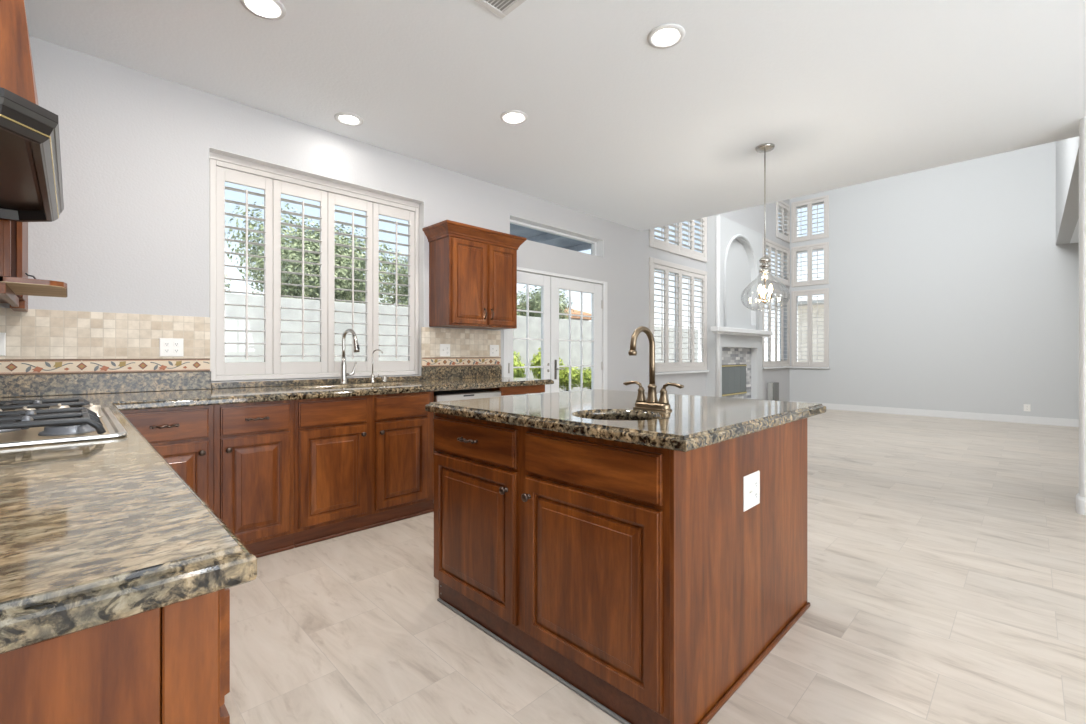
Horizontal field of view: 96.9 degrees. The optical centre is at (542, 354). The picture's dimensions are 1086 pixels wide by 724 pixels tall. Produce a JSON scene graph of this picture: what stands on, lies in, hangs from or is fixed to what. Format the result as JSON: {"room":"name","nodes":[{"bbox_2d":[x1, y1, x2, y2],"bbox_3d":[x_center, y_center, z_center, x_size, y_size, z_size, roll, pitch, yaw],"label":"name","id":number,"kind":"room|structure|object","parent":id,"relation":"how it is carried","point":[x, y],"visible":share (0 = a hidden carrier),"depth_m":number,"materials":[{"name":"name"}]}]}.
{"room":"kitchen","nodes":[
{"label":"kitchen","id":0,"kind":"room"},
{"bbox_2d":[0,36,789,400],"bbox_3d":[1.158,-1.567,6.512,12.200,5.400,0.200,0,0,-45],"label":"wall","id":1,"kind":"structure","parent":0,"point":[130,235],"depth_m":3.02,"materials":[{"name":"grey paint"}]},
{"bbox_2d":[0,308,210,397],"bbox_3d":[-2.549,-0.013,2.695,1.151,0.461,0.021,0,0,-45],"label":"tile backsplash","id":2,"kind":"structure","parent":1,"relation":"attached to","point":[70,347],"depth_m":2.72,"materials":[{"name":"tile"}]},
{"bbox_2d":[0,333,5,355],"bbox_3d":[-2.804,-0.055,2.431,0.117,0.120,0.019,0,0,-45],"label":"outlet plate","id":3,"kind":"object","parent":2,"relation":"attached to","point":[2,335],"visible":1,"depth_m":2.47,"materials":[{"name":"white plastic"}]},
{"bbox_2d":[159,338,182,356],"bbox_3d":[-2.281,-0.046,2.955,0.118,0.113,0.008,0,0,-45],"label":"outlet plate","id":4,"kind":"object","parent":2,"relation":"attached to","point":[168,347],"visible":1,"depth_m":2.95,"materials":[{"name":"white plastic"}]},
{"bbox_2d":[164,342,169,352],"bbox_3d":[-2.296,-0.046,2.936,0.028,0.068,0.002,0,0,-45],"label":"receptacle","id":5,"kind":"object","parent":4,"relation":"attached to","point":[166,344],"depth_m":2.94,"materials":[{"name":"white plastic"}]},
{"bbox_2d":[174,342,178,352],"bbox_3d":[-2.263,-0.046,2.970,0.028,0.068,0.002,0,0,-45],"label":"receptacle","id":6,"kind":"object","parent":4,"relation":"attached to","point":[176,344],"depth_m":2.97,"materials":[{"name":"white plastic"}]},
{"bbox_2d":[209,159,418,380],"bbox_3d":[-1.660,-0.562,3.727,1.545,1.470,0.097,0,0,-45],"label":"window shutters","id":7,"kind":"object","parent":1,"relation":"attached to","point":[220,172],"visible":0.99,"depth_m":3.60,"materials":[{"name":"grey paint"}]},
{"bbox_2d":[209,152,418,207],"bbox_3d":[-1.677,-1.321,3.733,1.570,0.043,0.070,0,0,-45],"label":"trim","id":8,"kind":"structure","parent":1,"relation":"attached to","point":[214,156],"depth_m":3.60,"materials":[{"name":"grey paint"}]},
{"bbox_2d":[209,147,423,374],"bbox_3d":[-1.624,-0.582,3.680,1.570,1.520,0.081,0,0,-45],"label":"trim","id":9,"kind":"structure","parent":1,"relation":"attached to","point":[213,150],"depth_m":4.04,"materials":[{"name":"white paint"}]},
{"bbox_2d":[232,370,412,380],"bbox_3d":[-1.719,-0.582,3.776,1.570,1.520,0.050,0,0,-45],"label":"window","id":10,"kind":"structure","parent":1,"relation":"in","point":[412,370],"depth_m":3.64,"materials":[{"name":"white paint"}]},
{"bbox_2d":[421,327,501,379],"bbox_3d":[-0.734,-0.013,4.487,0.890,0.461,0.021,0,0,-45],"label":"tile backsplash","id":11,"kind":"structure","parent":1,"relation":"attached to","point":[469,357],"depth_m":4.45,"materials":[{"name":"tile"}]},
{"bbox_2d":[440,344,449,356],"bbox_3d":[-0.878,-0.042,4.333,0.110,0.114,0.019,0,0,-45],"label":"outlet plate","id":12,"kind":"object","parent":11,"relation":"attached to","point":[444,348],"visible":1,"depth_m":4.33,"materials":[{"name":"white plastic"}]},
{"bbox_2d":[490,345,498,356],"bbox_3d":[-0.474,-0.042,4.732,0.115,0.114,0.019,0,0,-45],"label":"outlet plate","id":13,"kind":"object","parent":11,"relation":"attached to","point":[494,349],"visible":1,"depth_m":4.73,"materials":[{"name":"white plastic"}]},
{"bbox_2d":[422,220,526,329],"bbox_3d":[-0.602,-0.678,4.365,0.885,0.856,0.379,0,0,-45],"label":"upper cabinet","id":14,"kind":"object","parent":1,"relation":"attached to","point":[473,269],"visible":1,"depth_m":4.18,"materials":[{"name":"brown wood"}]},
{"bbox_2d":[508,271,549,395],"bbox_3d":[-0.150,0.124,5.122,0.625,1.993,0.061,0,0,-45],"label":"door","id":15,"kind":"structure","parent":1,"relation":"in","point":[543,281],"depth_m":5.24,"materials":[{"name":"white paint"}]},
{"bbox_2d":[510,223,590,251],"bbox_3d":[-0.253,-1.547,6.518,1.700,0.160,1.770,0,0,-45],"label":"patio cover","id":16,"kind":"object","parent":1,"relation":"attached to","point":[530,234],"visible":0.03,"depth_m":6.37,"materials":[{"name":"wood"}]},
{"bbox_2d":[510,219,595,255],"bbox_3d":[0.113,-1.319,5.529,1.530,0.215,0.050,0,0,-45],"label":"window","id":17,"kind":"structure","parent":1,"relation":"in","point":[593,243],"depth_m":5.55,"materials":[{"name":"white paint"}]},
{"bbox_2d":[503,267,606,396],"bbox_3d":[0.154,0.111,5.473,1.690,2.045,0.148,0,0,-45],"label":"trim","id":18,"kind":"structure","parent":1,"relation":"attached to","point":[604,284],"depth_m":5.83,"materials":[{"name":"white paint"}]},
{"bbox_2d":[510,215,603,256],"bbox_3d":[0.169,-1.319,5.472,1.530,0.214,0.111,0,0,-45],"label":"trim","id":19,"kind":"structure","parent":1,"relation":"attached to","point":[599,242],"depth_m":5.59,"materials":[{"name":"white paint"}]},
{"bbox_2d":[550,277,602,392],"bbox_3d":[0.420,0.124,5.652,0.911,1.993,0.107,0,0,-45],"label":"door","id":20,"kind":"structure","parent":1,"relation":"in","point":[595,290],"depth_m":5.68,"materials":[{"name":"white paint"}]},
{"bbox_2d":[649,217,706,262],"bbox_3d":[2.069,-1.917,7.262,1.670,0.820,0.097,0,0,-45],"label":"window shutters","id":21,"kind":"object","parent":1,"relation":"attached to","point":[664,245],"visible":0.6,"depth_m":7.32,"materials":[{"name":"grey paint"}]},
{"bbox_2d":[654,269,701,366],"bbox_3d":[2.073,-0.557,7.507,1.900,1.480,0.050,0,0,-45],"label":"window","id":22,"kind":"structure","parent":1,"relation":"in","point":[654,269],"depth_m":7.49,"materials":[{"name":"white paint"}]},
{"bbox_2d":[649,257,706,371],"bbox_3d":[2.069,-0.557,7.262,1.670,1.600,0.097,0,0,-45],"label":"window shutters","id":23,"kind":"object","parent":22,"relation":"attached to","point":[654,263],"visible":0.98,"depth_m":7.24,"materials":[{"name":"grey paint"}]},
{"bbox_2d":[648,370,708,374],"bbox_3d":[2.080,0.263,7.244,1.700,0.030,0.055,0,0,-45],"label":"trim","id":24,"kind":"structure","parent":1,"relation":"attached to","point":[700,371],"depth_m":7.19,"materials":[{"name":"white paint"}]},
{"bbox_2d":[766,294,780,360],"bbox_3d":[4.773,-0.557,10.174,1.490,1.480,0.050,0,0,-45],"label":"window","id":25,"kind":"structure","parent":1,"relation":"in","point":[766,294],"depth_m":10.68,"materials":[{"name":"white paint"}]},
{"bbox_2d":[763,287,789,366],"bbox_3d":[4.862,-0.557,10.020,1.520,1.600,0.097,0,0,-45],"label":"window shutters","id":26,"kind":"object","parent":25,"relation":"attached to","point":[782,294],"visible":0.88,"depth_m":10.00,"materials":[{"name":"grey paint"}]},
{"bbox_2d":[763,237,789,285],"bbox_3d":[4.862,-1.917,10.020,1.520,0.820,0.097,0,0,-45],"label":"window shutters","id":27,"kind":"object","parent":1,"relation":"attached to","point":[769,243],"visible":0.88,"depth_m":10.05,"materials":[{"name":"grey paint"}]},
{"bbox_2d":[763,366,791,368],"bbox_3d":[4.873,0.263,10.002,1.550,0.030,0.055,0,0,-45],"label":"trim","id":28,"kind":"structure","parent":1,"relation":"attached to","point":[785,366],"depth_m":9.86,"materials":[{"name":"white paint"}]},
{"bbox_2d":[776,201,789,242],"bbox_3d":[5.132,-2.867,10.287,0.760,0.820,0.097,0,0,-45],"label":"window shutters","id":29,"kind":"object","parent":1,"relation":"attached to","point":[781,205],"visible":0.94,"depth_m":10.27,"materials":[{"name":"grey paint"}]},
{"bbox_2d":[24,0,1085,230],"bbox_3d":[1.894,-1.767,1.533,6.250,0.160,7.920,0,0,-45],"label":"ceiling","id":30,"kind":"structure","parent":0,"point":[619,128],"depth_m":2.92,"materials":[{"name":"white paint"}]},
{"bbox_2d":[240,0,285,19],"bbox_3d":[-1.349,-1.682,2.319,0.196,0.008,0.196,0,0,-45],"label":"recessed light","id":31,"kind":"object","parent":30,"relation":"in","point":[266,9],"visible":1,"depth_m":2.34,"materials":[{"name":"white paint"}]},
{"bbox_2d":[334,112,363,125],"bbox_3d":[-1.387,-1.682,3.438,0.196,0.008,0.196,0,0,-45],"label":"recessed light","id":32,"kind":"object","parent":30,"relation":"in","point":[350,119],"visible":1,"depth_m":3.43,"materials":[{"name":"white paint"}]},
{"bbox_2d":[475,0,525,17],"bbox_3d":[-0.204,-1.683,2.184,0.310,0.008,0.305,0,0,-45],"label":"ceiling vent","id":33,"kind":"object","parent":30,"relation":"in","point":[506,6],"visible":1,"depth_m":2.31,"materials":[{"name":"white metal"}]},
{"bbox_2d":[500,110,527,123],"bbox_3d":[-0.206,-1.682,3.409,0.196,0.008,0.196,0,0,-45],"label":"recessed light","id":34,"kind":"object","parent":30,"relation":"in","point":[510,116],"visible":1,"depth_m":3.40,"materials":[{"name":"white paint"}]},
{"bbox_2d":[647,23,684,48],"bbox_3d":[0.650,-1.682,2.544,0.196,0.008,0.196,0,0,-45],"label":"recessed light","id":35,"kind":"object","parent":30,"relation":"in","point":[668,35],"visible":1,"depth_m":2.54,"materials":[{"name":"white paint"}]},
{"bbox_2d":[755,143,774,303],"bbox_3d":[1.800,-1.025,3.901,0.364,1.324,0.364,0,0,-45],"label":"pendant light","id":36,"kind":"object","parent":30,"relation":"hanging from","point":[763,148],"visible":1,"depth_m":3.89,"materials":[{"name":"silver metal"}]},
{"bbox_2d":[224,409,1085,723],"bbox_3d":[3.941,1.183,3.695,12.200,0.100,8.120,0,0,-45],"label":"floor","id":37,"kind":"structure","parent":0,"point":[946,557],"depth_m":2.06,"materials":[{"name":"tile"}]},
{"bbox_2d":[0,588,229,723],"bbox_3d":[-0.872,0.698,0.658,0.676,0.871,0.838,0,0,-45],"label":"base cabinet","id":38,"kind":"object","parent":37,"relation":"on","point":[170,664],"visible":0.52,"depth_m":0.51,"materials":[{"name":"brown wood"}]},
{"bbox_2d":[0,377,553,653],"bbox_3d":[-0.600,0.240,2.459,3.598,0.042,3.092,0,0,-45],"label":"countertop","id":39,"kind":"structure","parent":38,"relation":"on","point":[93,533],"depth_m":0.62,"materials":[{"name":"stone"}]},
{"bbox_2d":[0,397,126,447],"bbox_3d":[-1.614,0.185,1.421,0.530,0.066,0.910,0,0,-45],"label":"gas cooktop","id":40,"kind":"object","parent":39,"relation":"in","point":[66,419],"visible":1,"depth_m":1.29,"materials":[{"name":"silver metal"}]},
{"bbox_2d":[211,376,421,388],"bbox_3d":[-1.595,0.199,3.636,1.524,0.038,0.021,0,0,-45],"label":"window sill","id":41,"kind":"structure","parent":39,"relation":"on","point":[399,378],"depth_m":3.47,"materials":[{"name":"stone"}]},
{"bbox_2d":[339,329,359,383],"bbox_3d":[-1.442,0.011,3.584,0.126,0.415,0.190,0,0,-29],"label":"tap","id":42,"kind":"object","parent":39,"relation":"on","point":[344,374],"visible":1,"depth_m":3.61,"materials":[{"name":"silver metal"}]},
{"bbox_2d":[370,349,382,382],"bbox_3d":[-1.316,0.086,3.803,0.098,0.264,0.047,0,0,-20],"label":"tap","id":43,"kind":"object","parent":39,"relation":"on","point":[373,376],"visible":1,"depth_m":3.79,"materials":[{"name":"silver metal"}]},
{"bbox_2d":[382,376,386,381],"bbox_3d":[-1.271,0.193,3.860,0.042,0.050,0.042,0,0,-45],"label":"air gap cap","id":44,"kind":"object","parent":39,"relation":"on","point":[384,378],"visible":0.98,"depth_m":3.85,"materials":[{"name":"silver metal"}]},
{"bbox_2d":[120,405,213,510],"bbox_3d":[-2.108,0.698,2.616,0.422,0.871,0.715,0,0,-45],"label":"base cabinet","id":45,"kind":"object","parent":37,"relation":"on","point":[183,436],"visible":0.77,"depth_m":2.45,"materials":[{"name":"brown wood"}]},
{"bbox_2d":[214,400,293,557],"bbox_3d":[-1.817,0.698,2.904,0.394,0.871,0.715,0,0,-45],"label":"base cabinet","id":46,"kind":"object","parent":37,"relation":"on","point":[254,441],"visible":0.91,"depth_m":2.67,"materials":[{"name":"brown wood"}]},
{"bbox_2d":[294,391,433,547],"bbox_3d":[-1.342,0.698,3.376,0.942,0.871,0.710,0,0,-45],"label":"base cabinet","id":47,"kind":"object","parent":37,"relation":"on","point":[361,463],"visible":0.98,"depth_m":3.09,"materials":[{"name":"brown wood"}]},
{"bbox_2d":[434,389,500,451],"bbox_3d":[-0.772,0.712,3.912,0.610,0.842,0.628,0,0,-45],"label":"dishwasher","id":48,"kind":"object","parent":37,"relation":"on","point":[450,395],"visible":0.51,"depth_m":3.72,"materials":[{"name":"silver metal"}]},
{"bbox_2d":[475,385,544,395],"bbox_3d":[-0.401,0.698,4.347,0.522,0.871,0.670,0,0,-45],"label":"base cabinet","id":49,"kind":"object","parent":37,"relation":"on","point":[515,390],"visible":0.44,"depth_m":4.08,"materials":[{"name":"brown wood"}]},
{"bbox_2d":[434,413,809,723],"bbox_3d":[0.340,0.698,2.193,1.240,0.871,1.256,0,0,-45],"label":"kitchen island","id":50,"kind":"object","parent":37,"relation":"on","point":[637,578],"visible":0.91,"depth_m":1.63,"materials":[{"name":"brown wood"}]},
{"bbox_2d":[425,389,825,451],"bbox_3d":[0.366,0.240,2.195,1.255,0.042,1.320,0,0,-45],"label":"island countertop","id":51,"kind":"structure","parent":50,"relation":"on","point":[694,422],"depth_m":1.86,"materials":[{"name":"stone"}]},
{"bbox_2d":[604,419,634,420],"bbox_3d":[0.276,0.344,1.777,0.351,0.166,0.351,0,0,-45],"label":"prep sink","id":52,"kind":"object","parent":51,"relation":"in","point":[604,419],"visible":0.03,"depth_m":1.94,"materials":[{"name":"silver metal"}]},
{"bbox_2d":[623,326,683,410],"bbox_3d":[0.429,0.053,1.934,0.214,0.332,0.214,0,0,-3],"label":"tap","id":53,"kind":"object","parent":51,"relation":"on","point":[652,403],"visible":1,"depth_m":1.92,"materials":[{"name":"gold metal"}]},
{"bbox_2d":[743,470,759,511],"bbox_3d":[0.758,0.489,1.729,0.135,0.122,0.019,0,0,-45],"label":"outlet plate","id":54,"kind":"object","parent":50,"relation":"attached to","point":[751,482],"visible":1,"depth_m":1.72,"materials":[{"name":"white plastic"}]},
{"bbox_2d":[754,479,757,499],"bbox_3d":[0.775,0.489,1.750,0.028,0.068,0.002,0,0,-45],"label":"receptacle","id":55,"kind":"object","parent":54,"relation":"attached to","point":[755,480],"depth_m":1.75,"materials":[{"name":"white plastic"}]},
{"bbox_2d":[706,215,772,399],"bbox_3d":[3.365,-0.557,8.305,2.220,3.380,0.349,0,0,-45],"label":"fireplace","id":56,"kind":"object","parent":37,"relation":"on","point":[735,332],"visible":0.96,"depth_m":8.26,"materials":[{"name":"grey paint"}]},
{"bbox_2d":[711,326,772,336],"bbox_3d":[3.443,-0.390,8.227,2.220,0.105,0.129,0,0,-45],"label":"mantel shelf","id":57,"kind":"object","parent":56,"relation":"attached to","point":[720,331],"depth_m":8.05,"materials":[{"name":"white paint"}]},
{"bbox_2d":[767,382,778,400],"bbox_3d":[4.657,0.846,9.729,0.360,0.575,0.100,0,0,-45],"label":"panel","id":58,"kind":"object","parent":37,"relation":"on","point":[773,387],"visible":0.58,"depth_m":9.64,"materials":[{"name":"grey"}]},
{"bbox_2d":[790,141,1078,418],"bbox_3d":[8.280,-1.567,7.839,0.200,5.400,7.920,0,0,-45],"label":"wall","id":59,"kind":"structure","parent":0,"point":[951,287],"depth_m":8.62,"materials":[{"name":"grey paint"}]},
{"bbox_2d":[796,294,822,361],"bbox_3d":[5.811,-0.572,10.418,0.050,1.510,0.620,0,0,-45],"label":"window","id":60,"kind":"structure","parent":59,"relation":"in","point":[814,294],"depth_m":10.61,"materials":[{"name":"white paint"}]},
{"bbox_2d":[791,288,828,366],"bbox_3d":[5.708,-0.572,10.292,0.097,1.650,0.725,0,0,-45],"label":"window shutters","id":61,"kind":"object","parent":60,"relation":"attached to","point":[825,291],"visible":1,"depth_m":10.27,"materials":[{"name":"grey paint"}]},
{"bbox_2d":[796,248,823,281],"bbox_3d":[5.811,-1.922,10.418,0.050,0.730,0.620,0,0,-45],"label":"window","id":62,"kind":"structure","parent":59,"relation":"in","point":[821,248],"depth_m":10.61,"materials":[{"name":"white paint"}]},
{"bbox_2d":[791,242,828,286],"bbox_3d":[5.708,-1.922,10.292,0.097,0.870,0.725,0,0,-45],"label":"window shutters","id":63,"kind":"object","parent":62,"relation":"attached to","point":[809,248],"visible":1,"depth_m":10.27,"materials":[{"name":"grey paint"}]},
{"bbox_2d":[796,202,823,236],"bbox_3d":[5.811,-2.897,10.418,0.050,0.740,0.620,0,0,-45],"label":"window","id":64,"kind":"structure","parent":59,"relation":"in","point":[819,202],"depth_m":10.61,"materials":[{"name":"white paint"}]},
{"bbox_2d":[791,195,828,242],"bbox_3d":[5.708,-2.897,10.292,0.097,0.880,0.725,0,0,-45],"label":"window shutters","id":65,"kind":"object","parent":64,"relation":"attached to","point":[825,199],"visible":1,"depth_m":10.27,"materials":[{"name":"grey paint"}]},
{"bbox_2d":[792,367,829,368],"bbox_3d":[5.706,0.273,10.265,0.055,0.030,0.730,0,0,-45],"label":"trim","id":66,"kind":"structure","parent":59,"relation":"attached to","point":[792,367],"depth_m":10.17,"materials":[{"name":"white paint"}]},
{"bbox_2d":[790,401,1078,426],"bbox_3d":[8.133,1.072,7.835,0.015,0.122,7.720,0,0,-45],"label":"baseboard","id":67,"kind":"structure","parent":59,"relation":"attached to","point":[889,410],"depth_m":8.56,"materials":[{"name":"white paint"}]},
{"bbox_2d":[1024,404,1030,411],"bbox_3d":[8.013,0.875,7.962,0.008,0.115,0.080,0,0,-45],"label":"outlet plate","id":68,"kind":"object","parent":59,"relation":"attached to","point":[1027,407],"visible":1,"depth_m":7.96,"materials":[{"name":"white plastic"}]},
{"bbox_2d":[1056,136,1078,244],"bbox_3d":[6.251,-3.017,5.660,5.750,2.500,0.150,0,0,-45],"label":"wall","id":69,"kind":"structure","parent":0,"point":[1067,150],"depth_m":5.94,"materials":[{"name":"grey paint"}]},
{"bbox_2d":[1070,218,1078,242],"bbox_3d":[7.625,-1.842,4.269,5.750,0.150,3.760,0,0,-45],"label":"ceiling","id":70,"kind":"structure","parent":0,"point":[1075,237],"depth_m":7.11,"materials":[{"name":"white paint"}]},
{"bbox_2d":[1079,117,1085,496],"bbox_3d":[5.235,-0.277,2.113,0.160,2.820,3.850,0,0,-45],"label":"wall","id":71,"kind":"structure","parent":0,"point":[1082,123],"depth_m":3.42,"materials":[{"name":"white paint"}]},
{"bbox_2d":[1076,493,1085,514],"bbox_3d":[5.213,1.071,2.136,0.190,0.125,3.815,0,0,-45],"label":"baseboard","id":72,"kind":"structure","parent":71,"relation":"attached to","point":[1080,501],"depth_m":3.42,"materials":[{"name":"white paint"}]},
{"bbox_3d":[-0.258,-0.277,-0.592,0.200,2.820,7.920,0,0,-45],"label":"wall","id":73,"kind":"structure","parent":0,"visible":0},
{"bbox_2d":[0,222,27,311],"bbox_3d":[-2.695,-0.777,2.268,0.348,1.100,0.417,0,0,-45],"label":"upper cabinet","id":74,"kind":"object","parent":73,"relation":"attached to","point":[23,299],"visible":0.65,"depth_m":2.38,"materials":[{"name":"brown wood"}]},
{"bbox_2d":[0,0,63,221],"bbox_3d":[-1.629,-1.085,1.287,0.487,1.200,1.110,0,0,-45],"label":"range hood","id":75,"kind":"object","parent":73,"relation":"attached to","point":[31,185],"visible":1,"depth_m":1.14,"materials":[{"name":"black"}]},
{"bbox_2d":[0,219,66,306],"bbox_3d":[-2.258,-0.775,1.931,0.496,1.103,0.676,0,0,-45],"label":"upper cabinet","id":76,"kind":"object","parent":73,"relation":"attached to","point":[12,282],"visible":0.41,"depth_m":1.89,"materials":[{"name":"brown wood"}]},
{"bbox_2d":[0,276,66,296],"bbox_3d":[-2.195,-0.277,1.867,0.495,0.018,0.498,0,0,-45],"label":"shelf","id":77,"kind":"object","parent":76,"relation":"attached to","point":[17,286],"depth_m":1.88,"materials":[{"name":"brown wood"}]},
{"label":"outside","id":78,"kind":"structure","parent":0,"visible":0},
{"bbox_3d":[-11.784,1.203,33.280,90.000,0.100,56.080,0,0,-45],"label":"patio","id":79,"kind":"object","parent":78,"visible":0},
{"bbox_2d":[225,269,231,292],"bbox_3d":[-7.877,-0.551,9.574,2.670,3.418,2.859,0,0,-17],"label":"tree","id":80,"kind":"object","parent":79,"relation":"on","point":[226,269],"visible":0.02,"depth_m":10.65,"materials":[{"name":"green plant"}]},
{"bbox_2d":[225,202,382,303],"bbox_3d":[-8.331,-2.055,17.193,5.026,6.433,5.382,0,0,-18],"label":"tree","id":81,"kind":"object","parent":79,"relation":"on","point":[261,225],"visible":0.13,"depth_m":16.25,"materials":[{"name":"green plant"}]},
{"bbox_2d":[241,229,402,304],"bbox_3d":[-5.394,-1.012,12.219,3.392,4.343,3.633,0,0,43],"label":"tree","id":82,"kind":"object","parent":79,"relation":"on","point":[310,257],"visible":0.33,"depth_m":11.53,"materials":[{"name":"green plant"}]},
{"bbox_2d":[379,250,407,306],"bbox_3d":[-5.193,-1.855,22.193,4.712,6.031,5.045,0,0,42],"label":"tree","id":83,"kind":"object","parent":79,"relation":"on","point":[403,290],"visible":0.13,"depth_m":21.06,"materials":[{"name":"green plant"}]},
{"bbox_2d":[216,293,697,394],"bbox_3d":[-4.508,0.083,8.337,29.300,2.140,0.200,0,0,-45],"label":"wall","id":84,"kind":"structure","parent":79,"relation":"on","point":[230,311],"depth_m":9.04,"materials":[{"name":"paint"}]},
{"bbox_2d":[513,351,525,377],"bbox_3d":[-0.791,0.528,10.571,0.913,1.267,0.757,0,0,-14],"label":"shrub","id":85,"kind":"object","parent":79,"relation":"on","point":[517,372],"visible":0.23,"depth_m":10.43,"materials":[{"name":"green plant"}]},
{"bbox_2d":[517,286,573,319],"bbox_3d":[-0.363,-0.692,16.997,3.094,3.699,2.890,0,0,11],"label":"tree","id":86,"kind":"object","parent":79,"relation":"on","point":[535,304],"visible":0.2,"depth_m":16.49,"materials":[{"name":"green plant"}]},
{"bbox_2d":[530,348,563,378],"bbox_3d":[0.098,0.486,11.521,0.808,1.353,0.975,0,0,2],"label":"shrub","id":87,"kind":"object","parent":79,"relation":"on","point":[536,361],"visible":0.2,"depth_m":11.36,"materials":[{"name":"green plant"}]},
{"bbox_2d":[519,304,590,320],"bbox_3d":[-0.649,-0.845,26.346,3.900,3.995,6.597,0,0,-45],"label":"house","id":88,"kind":"structure","parent":79,"relation":"on","point":[576,312],"depth_m":24.68,"materials":[{"name":"paint"}]},
{"bbox_2d":[559,365,580,390],"bbox_3d":[0.578,0.682,12.373,1.033,0.956,0.857,0,0,17],"label":"shrub","id":89,"kind":"object","parent":79,"relation":"on","point":[564,379],"visible":0.56,"depth_m":12.11,"materials":[{"name":"green plant"}]},
{"bbox_2d":[576,367,590,388],"bbox_3d":[1.163,0.737,12.971,0.757,0.844,0.912,0,0,33],"label":"shrub","id":90,"kind":"object","parent":79,"relation":"on","point":[586,373],"visible":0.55,"depth_m":12.71,"materials":[{"name":"green plant"}]},
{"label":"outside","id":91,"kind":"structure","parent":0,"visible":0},
{"bbox_3d":[34.600,1.203,15.841,48.500,0.100,33.920,0,0,-45],"label":"ground","id":92,"kind":"structure","parent":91,"visible":0},
{"bbox_2d":[798,297,823,361],"bbox_3d":[14.334,-0.557,13.663,5.400,3.420,12.300,0,0,-45],"label":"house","id":93,"kind":"structure","parent":92,"relation":"on","point":[802,339],"depth_m":15.87,"materials":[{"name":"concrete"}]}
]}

